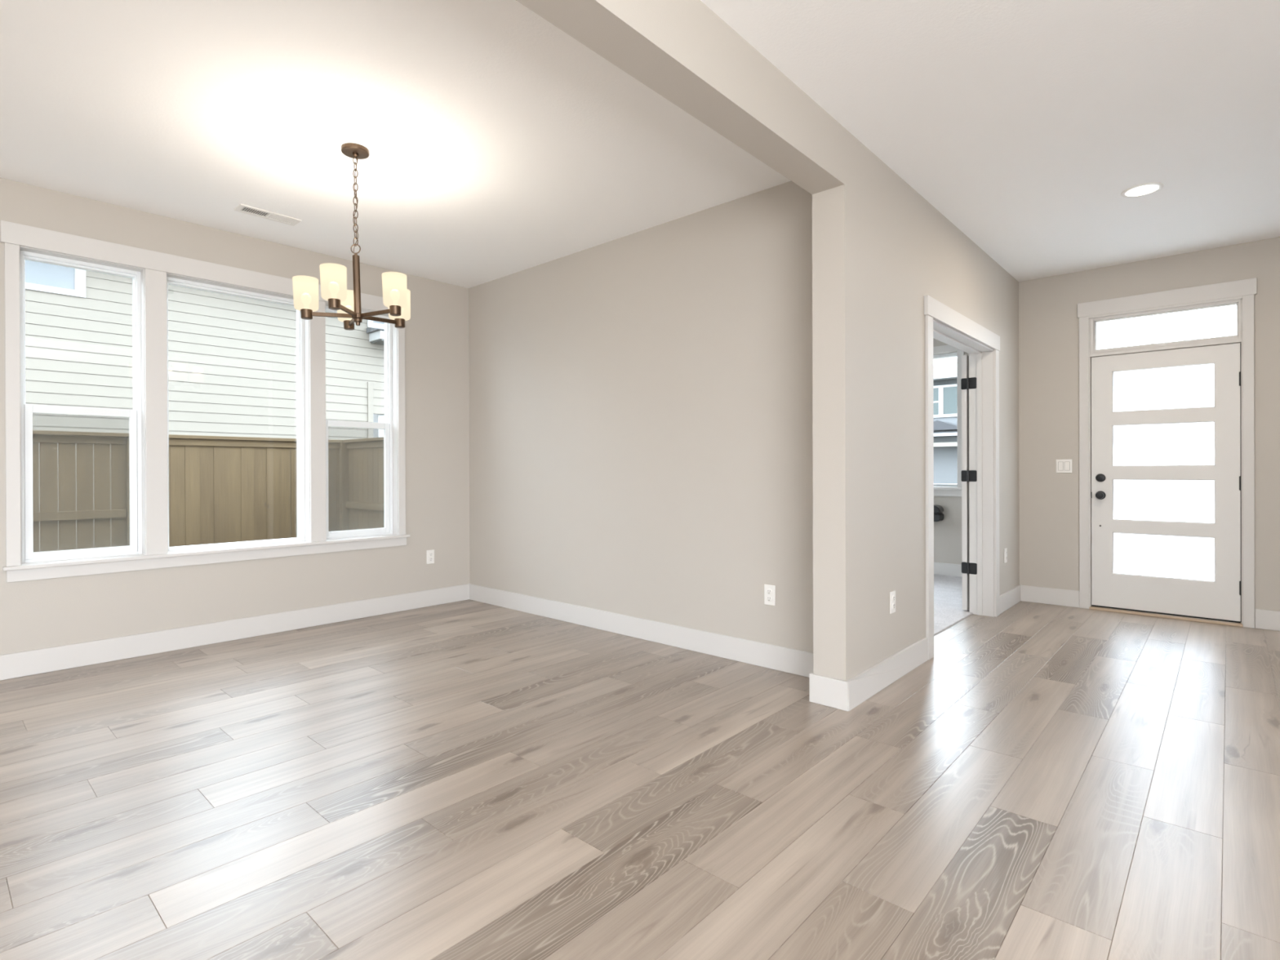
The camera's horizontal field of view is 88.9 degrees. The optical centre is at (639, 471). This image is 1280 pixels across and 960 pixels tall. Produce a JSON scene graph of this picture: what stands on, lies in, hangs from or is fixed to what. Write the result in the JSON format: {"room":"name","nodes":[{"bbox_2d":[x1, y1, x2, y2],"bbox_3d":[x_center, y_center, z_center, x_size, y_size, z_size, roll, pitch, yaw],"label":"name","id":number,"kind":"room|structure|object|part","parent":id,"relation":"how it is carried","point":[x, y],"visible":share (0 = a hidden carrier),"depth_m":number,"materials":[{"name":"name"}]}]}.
{"room":"empty dining room","nodes":[
{"label":"empty dining room","id":0,"kind":"room"},
{"bbox_2d":[0,177,469,654],"bbox_3d":[-2.705,-0.237,4.551,0.165,2.740,11.865,0,0,42],"label":"wall","id":1,"kind":"structure","parent":0,"point":[46,613],"depth_m":4.50,"materials":[{"name":"grey paint"}]},
{"bbox_2d":[0,220,409,582],"bbox_3d":[-2.735,-0.383,4.481,0.206,1.974,2.369,0,0,42],"label":"window","id":2,"kind":"structure","parent":1,"relation":"in","point":[137,547],"depth_m":4.05,"materials":[{"name":"white plastic"}]},
{"bbox_3d":[-3.320,0.059,3.894,0.030,0.885,0.513,0,0,42],"label":"sash","id":3,"kind":"part","parent":2,"relation":"part of","materials":[{"name":"white plastic"}]},
{"bbox_3d":[-2.700,0.526,4.455,0.121,0.020,2.367,0,0,42],"label":"window stool","id":4,"kind":"part","parent":2,"relation":"part of","materials":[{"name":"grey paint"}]},
{"bbox_2d":[0,583,469,680],"bbox_3d":[-3.998,1.072,2.983,0.015,0.137,7.466,0,0,42],"label":"baseboard","id":5,"kind":"structure","parent":1,"relation":"attached to","point":[17,664],"depth_m":4.27,"materials":[{"name":"grey paint"}]},
{"bbox_2d":[166,272,310,553],"bbox_3d":[-2.756,-0.368,4.491,0.161,1.792,0.882,0,0,42],"label":"window","id":6,"kind":"structure","parent":1,"relation":"in","point":[303,462],"depth_m":4.76,"materials":[{"name":"white plastic"}]},
{"bbox_2d":[325,302,398,540],"bbox_3d":[-2.204,-0.371,5.103,0.161,1.792,0.589,0,0,42],"label":"window","id":7,"kind":"structure","parent":1,"relation":"in","point":[389,427],"depth_m":5.28,"materials":[{"name":"white plastic"}]},
{"bbox_3d":[-2.217,0.053,5.117,0.030,0.885,0.519,0,0,42],"label":"sash","id":8,"kind":"part","parent":7,"relation":"part of","materials":[{"name":"white plastic"}]},
{"bbox_2d":[426,549,434,564],"bbox_3d":[-1.755,0.717,5.472,0.011,0.116,0.071,0,0,42],"label":"outlet","id":9,"kind":"object","parent":1,"relation":"attached to","point":[430,553],"visible":1,"depth_m":5.47,"materials":[{"name":"white plastic"}]},
{"bbox_2d":[0,573,1279,959],"bbox_3d":[0.056,1.134,1.975,7.584,0.032,11.600,0,0,42],"label":"floor","id":10,"kind":"structure","parent":0,"point":[465,780],"depth_m":2.25,"materials":[{"name":"beige wood"}]},
{"bbox_2d":[1088,606,1242,626],"bbox_3d":[4.022,1.102,5.027,0.910,0.018,0.193,0,0,42],"label":"threshold","id":11,"kind":"object","parent":10,"relation":"on","point":[1140,613],"visible":0.52,"depth_m":4.93,"materials":[{"name":"beige"}]},
{"bbox_2d":[0,0,1279,288],"bbox_3d":[0.111,-1.711,2.047,8.375,0.200,12.600,0,0,42],"label":"ceiling","id":12,"kind":"structure","parent":0,"point":[500,144],"depth_m":2.98,"materials":[{"name":"white paint"}]},
{"bbox_2d":[233,204,302,226],"bbox_3d":[-2.326,-1.603,4.087,0.132,0.008,0.348,0,0,42],"label":"ceiling vent","id":13,"kind":"object","parent":12,"relation":"in","point":[242,208],"visible":1,"depth_m":4.08,"materials":[{"name":"white plastic"}]},
{"bbox_2d":[292,142,410,330],"bbox_3d":[-1.409,-1.168,3.278,0.555,0.880,0.542,0,0,42],"label":"chandelier","id":14,"kind":"object","parent":12,"relation":"hanging from","point":[333,277],"visible":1,"depth_m":3.17,"materials":[{"name":"brown metal"}]},
{"bbox_3d":[-1.638,-0.867,3.198,0.115,0.154,0.115,0,0,42],"label":"lamp shade","id":15,"kind":"part","parent":14,"relation":"part of","materials":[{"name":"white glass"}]},
{"bbox_3d":[-1.521,-0.773,3.231,0.194,0.021,0.013,0,0,-16],"label":"arm","id":16,"kind":"part","parent":14,"relation":"part of","materials":[{"name":"brown metal"}]},
{"bbox_3d":[-1.424,-0.873,3.030,0.115,0.154,0.115,0,0,42],"label":"lamp shade","id":17,"kind":"part","parent":14,"relation":"part of","materials":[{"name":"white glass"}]},
{"bbox_3d":[-1.545,-0.870,3.455,0.115,0.154,0.115,0,0,42],"label":"lamp shade","id":18,"kind":"part","parent":14,"relation":"part of","materials":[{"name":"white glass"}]},
{"bbox_3d":[-1.415,-0.777,3.147,0.013,0.022,0.194,0,0,2],"label":"arm","id":19,"kind":"part","parent":14,"relation":"part of","materials":[{"name":"brown metal"}]},
{"bbox_3d":[-1.474,-0.775,3.358,0.013,0.019,0.194,0,0,-34],"label":"arm","id":20,"kind":"part","parent":14,"relation":"part of","materials":[{"name":"brown metal"}]},
{"bbox_3d":[-1.421,-1.333,3.261,0.024,0.475,0.009,0,0,0],"label":"cord","id":21,"kind":"part","parent":14,"relation":"part of","materials":[{"name":"brown metal"}]},
{"bbox_3d":[-1.415,-0.930,3.262,0.040,0.319,0.035,0,0,20],"label":"stem","id":22,"kind":"part","parent":14,"relation":"part of","materials":[{"name":"brown metal"}]},
{"bbox_3d":[-1.302,-0.780,3.223,0.195,0.027,0.013,0,0,20],"label":"arm","id":23,"kind":"part","parent":14,"relation":"part of","materials":[{"name":"brown metal"}]},
{"bbox_3d":[-1.339,-0.779,3.353,0.013,0.025,0.194,0,0,38],"label":"arm","id":24,"kind":"part","parent":14,"relation":"part of","materials":[{"name":"brown metal"}]},
{"bbox_3d":[-1.198,-0.880,3.183,0.115,0.154,0.115,0,0,42],"label":"lamp shade","id":25,"kind":"part","parent":14,"relation":"part of","materials":[{"name":"white glass"}]},
{"bbox_3d":[-1.272,-0.879,3.445,0.115,0.154,0.115,0,0,42],"label":"lamp shade","id":26,"kind":"part","parent":14,"relation":"part of","materials":[{"name":"white glass"}]},
{"bbox_2d":[515,0,844,194],"bbox_3d":[-1.488,-1.470,0.480,0.167,0.266,7.130,0,0,42],"label":"beam","id":27,"kind":"structure","parent":12,"relation":"attached to","point":[682,51],"depth_m":2.34,"materials":[{"name":"grey paint"}]},
{"bbox_2d":[1120,182,1164,197],"bbox_3d":[2.893,-1.618,3.763,0.196,0.010,0.196,0,0,42],"label":"recessed light","id":28,"kind":"object","parent":12,"relation":"in","point":[1143,189],"visible":1,"depth_m":3.75,"materials":[{"name":"white plastic"}]},
{"bbox_2d":[468,181,813,652],"bbox_3d":[-0.164,-0.245,4.657,3.467,2.740,0.165,0,0,42],"label":"wall","id":29,"kind":"structure","parent":0,"point":[641,416],"depth_m":4.29,"materials":[{"name":"grey paint"}]},
{"bbox_2d":[469,583,813,677],"bbox_3d":[-0.215,1.057,4.588,3.452,0.137,0.015,0,0,42],"label":"baseboard","id":30,"kind":"structure","parent":29,"relation":"attached to","point":[798,662],"depth_m":4.26,"materials":[{"name":"grey paint"}]},
{"bbox_2d":[764,584,775,605],"bbox_3d":[0.740,0.707,3.728,0.071,0.116,0.011,0,0,42],"label":"outlet","id":31,"kind":"object","parent":29,"relation":"attached to","point":[769,590],"visible":1,"depth_m":3.72,"materials":[{"name":"white plastic"}]},
{"bbox_2d":[766,588,772,594],"bbox_3d":[0.738,0.686,3.726,0.033,0.033,0.005,0,0,42],"label":"receptacle","id":32,"kind":"object","parent":31,"relation":"attached to","point":[769,591],"depth_m":3.72,"materials":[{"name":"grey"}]},
{"bbox_2d":[766,595,772,601],"bbox_3d":[0.738,0.727,3.726,0.033,0.033,0.005,0,0,42],"label":"receptacle","id":33,"kind":"object","parent":31,"relation":"attached to","point":[769,598],"depth_m":3.72,"materials":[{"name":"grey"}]},
{"bbox_2d":[812,128,1019,680],"bbox_3d":[2.435,-0.254,4.826,0.167,2.740,4.570,0,0,42],"label":"wall","id":34,"kind":"structure","parent":0,"point":[879,247],"depth_m":3.39,"materials":[{"name":"grey paint"}]},
{"bbox_2d":[808,636,928,711],"bbox_3d":[1.268,1.054,3.530,0.203,0.137,1.102,0,0,42],"label":"baseboard","id":35,"kind":"structure","parent":34,"relation":"attached to","point":[842,695],"depth_m":3.21,"materials":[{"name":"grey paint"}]},
{"bbox_2d":[889,590,895,613],"bbox_3d":[1.355,0.700,3.495,0.011,0.116,0.071,0,0,42],"label":"outlet","id":36,"kind":"object","parent":34,"relation":"attached to","point":[892,594],"visible":1,"depth_m":3.49,"materials":[{"name":"white plastic"}]},
{"bbox_2d":[924,294,999,660],"bbox_3d":[2.176,0.036,4.535,0.207,2.163,1.640,0,0,42],"label":"door frame","id":37,"kind":"structure","parent":34,"relation":"attached to","point":[984,361],"depth_m":5.01,"materials":[{"name":"grey paint"}]},
{"bbox_2d":[960,355,977,610],"bbox_3d":[2.807,0.088,5.367,0.115,2.008,0.714,0,0,42],"label":"door","id":38,"kind":"structure","parent":34,"relation":"in","point":[966,383],"depth_m":5.14,"materials":[{"name":"grey paint"}]},
{"bbox_2d":[1004,547,1007,563],"bbox_3d":[2.950,0.679,5.262,0.011,0.116,0.071,0,0,42],"label":"outlet","id":39,"kind":"object","parent":34,"relation":"attached to","point":[1006,548],"visible":1,"depth_m":5.25,"materials":[{"name":"white plastic"}]},
{"bbox_2d":[999,585,1020,613],"bbox_3d":[3.023,1.045,5.339,0.015,0.137,0.708,0,0,42],"label":"baseboard","id":40,"kind":"structure","parent":34,"relation":"attached to","point":[1011,597],"depth_m":5.32,"materials":[{"name":"grey paint"}]},
{"bbox_2d":[933,337,968,564],"bbox_3d":[2.538,-0.260,7.652,3.467,2.740,0.165,0,0,42],"label":"wall","id":41,"kind":"structure","parent":0,"point":[948,531],"depth_m":6.89,"materials":[{"name":"grey paint"}]},
{"bbox_2d":[933,504,943,521],"bbox_3d":[2.981,0.443,7.043,0.528,0.172,0.149,0,0,42],"label":"wall fixture","id":42,"kind":"object","parent":41,"relation":"attached to","point":[938,509],"visible":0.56,"depth_m":6.85,"materials":[{"name":"black metal"}]},
{"bbox_2d":[933,562,962,577],"bbox_3d":[2.482,1.042,7.588,3.467,0.137,0.015,0,0,42],"label":"baseboard","id":43,"kind":"structure","parent":41,"relation":"attached to","point":[940,568],"depth_m":6.88,"materials":[{"name":"grey paint"}]},
{"bbox_2d":[933,345,964,496],"bbox_3d":[2.795,-0.532,7.362,1.648,1.595,0.160,0,0,42],"label":"window","id":44,"kind":"structure","parent":41,"relation":"in","point":[950,354],"depth_m":6.82,"materials":[{"name":"white plastic"}]},
{"bbox_3d":[2.774,0.180,7.337,1.648,0.030,0.090,0,0,42],"label":"window stool","id":45,"kind":"part","parent":44,"relation":"part of","materials":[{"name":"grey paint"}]},
{"bbox_2d":[1018,236,1279,611],"bbox_3d":[4.704,-0.260,4.423,3.741,2.740,0.165,0,0,42],"label":"wall","id":46,"kind":"structure","parent":0,"point":[1049,322],"depth_m":5.35,"materials":[{"name":"grey paint"}]},
{"bbox_2d":[1018,584,1079,607],"bbox_3d":[3.421,1.043,5.467,0.435,0.137,0.015,0,0,42],"label":"baseboard","id":47,"kind":"structure","parent":46,"relation":"attached to","point":[1067,597],"depth_m":5.45,"materials":[{"name":"grey paint"}]},
{"bbox_2d":[1056,459,1071,472],"bbox_3d":[3.502,-0.043,5.391,0.112,0.112,0.010,0,0,42],"label":"light switch","id":48,"kind":"object","parent":46,"relation":"attached to","point":[1062,465],"visible":1,"depth_m":5.39,"materials":[{"name":"white plastic"}]},
{"bbox_2d":[1090,298,1240,353],"bbox_3d":[3.993,-1.095,4.999,0.896,0.292,0.068,0,0,42],"label":"window","id":49,"kind":"structure","parent":46,"relation":"in","point":[1233,302],"depth_m":4.96,"materials":[{"name":"grey paint"}]},
{"bbox_2d":[1090,342,1241,622],"bbox_3d":[3.974,0.085,4.971,0.902,2.013,0.115,0,0,42],"label":"door","id":50,"kind":"structure","parent":46,"relation":"in","point":[1166,477],"depth_m":4.96,"materials":[{"name":"white paint"}]},
{"bbox_3d":[3.674,0.192,5.213,0.068,0.068,0.071,0,0,42],"label":"knob","id":51,"kind":"part","parent":50,"relation":"part of","materials":[{"name":"black metal"}]},
{"bbox_2d":[1077,277,1257,628],"bbox_3d":[4.019,-0.127,5.027,1.062,2.476,0.187,0,0,42],"label":"door frame","id":52,"kind":"structure","parent":46,"relation":"attached to","point":[1245,290],"depth_m":4.84,"materials":[{"name":"grey paint"}]},
{"bbox_2d":[1254,608,1279,631],"bbox_3d":[5.196,1.041,3.865,2.265,0.137,0.015,0,0,42],"label":"baseboard","id":53,"kind":"structure","parent":46,"relation":"attached to","point":[1268,620],"depth_m":4.58,"materials":[{"name":"grey paint"}]},
{"label":"outside","id":54,"kind":"structure","parent":0,"visible":0},
{"label":"ground","id":55,"kind":"structure","parent":54,"visible":0},
{"bbox_2d":[32,430,348,552],"bbox_3d":[-6.446,0.548,5.819,0.170,1.890,7.800,0,0,42],"label":"fence","id":56,"kind":"object","parent":55,"relation":"on","point":[223,489],"visible":0.41,"depth_m":7.32,"materials":[{"name":"brown wood"}]},
{"bbox_3d":[-7.271,0.456,4.941,0.038,0.085,5.392,0,0,42],"label":"rail","id":57,"kind":"part","parent":56,"relation":"part of","materials":[{"name":"brown wood"}]},
{"bbox_3d":[-7.287,0.547,4.964,0.016,1.800,5.403,0,0,42],"label":"board panel","id":58,"kind":"part","parent":56,"relation":"part of","materials":[{"name":"brown wood"}]},
{"bbox_3d":[-5.434,0.562,6.987,0.090,1.850,0.090,0,0,42],"label":"post","id":59,"kind":"part","parent":56,"relation":"part of","materials":[{"name":"brown wood"}]},
{"bbox_3d":[-4.633,0.533,7.832,0.021,1.800,2.218,0,0,42],"label":"board panel","id":60,"kind":"part","parent":56,"relation":"part of","materials":[{"name":"brown wood"}]},
{"bbox_3d":[-3.894,0.554,8.648,0.170,1.850,0.180,0,0,42],"label":"post","id":61,"kind":"part","parent":56,"relation":"part of","materials":[{"name":"brown wood"}]},
{"bbox_2d":[25,259,384,551],"bbox_3d":[-11.605,-0.750,12.084,6.580,5.795,17.600,0,0,42],"label":"house","id":62,"kind":"structure","parent":55,"relation":"on","point":[232,360],"depth_m":11.88,"materials":[{"name":"beige"}]},
{"bbox_3d":[-9.887,-3.214,9.944,0.022,0.522,1.942,0,0,42],"label":"pane","id":63,"kind":"part","parent":62,"relation":"part of","materials":[{"name":"grey"}]},
{"bbox_2d":[342,436,384,529],"bbox_3d":[-2.605,0.532,7.485,3.352,1.890,0.130,0,0,42],"label":"fence","id":64,"kind":"object","parent":55,"relation":"on","point":[366,503],"visible":0.25,"depth_m":8.23,"materials":[{"name":"brown wood"}]},
{"bbox_3d":[-2.659,0.436,7.501,3.199,0.085,0.038,0,0,42],"label":"rail","id":65,"kind":"part","parent":64,"relation":"part of","materials":[{"name":"brown wood"}]},
{"bbox_2d":[933,361,957,484],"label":"window","id":66,"kind":"structure","parent":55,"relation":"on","point":[944,375],"depth_m":33.97,"materials":[{"name":"grey"}]},
{"bbox_3d":[16.003,-3.675,34.011,2.700,1.400,0.030,0,0,42],"label":"pane","id":67,"kind":"part","parent":66,"relation":"part of","materials":[{"name":"grey"}]}
]}

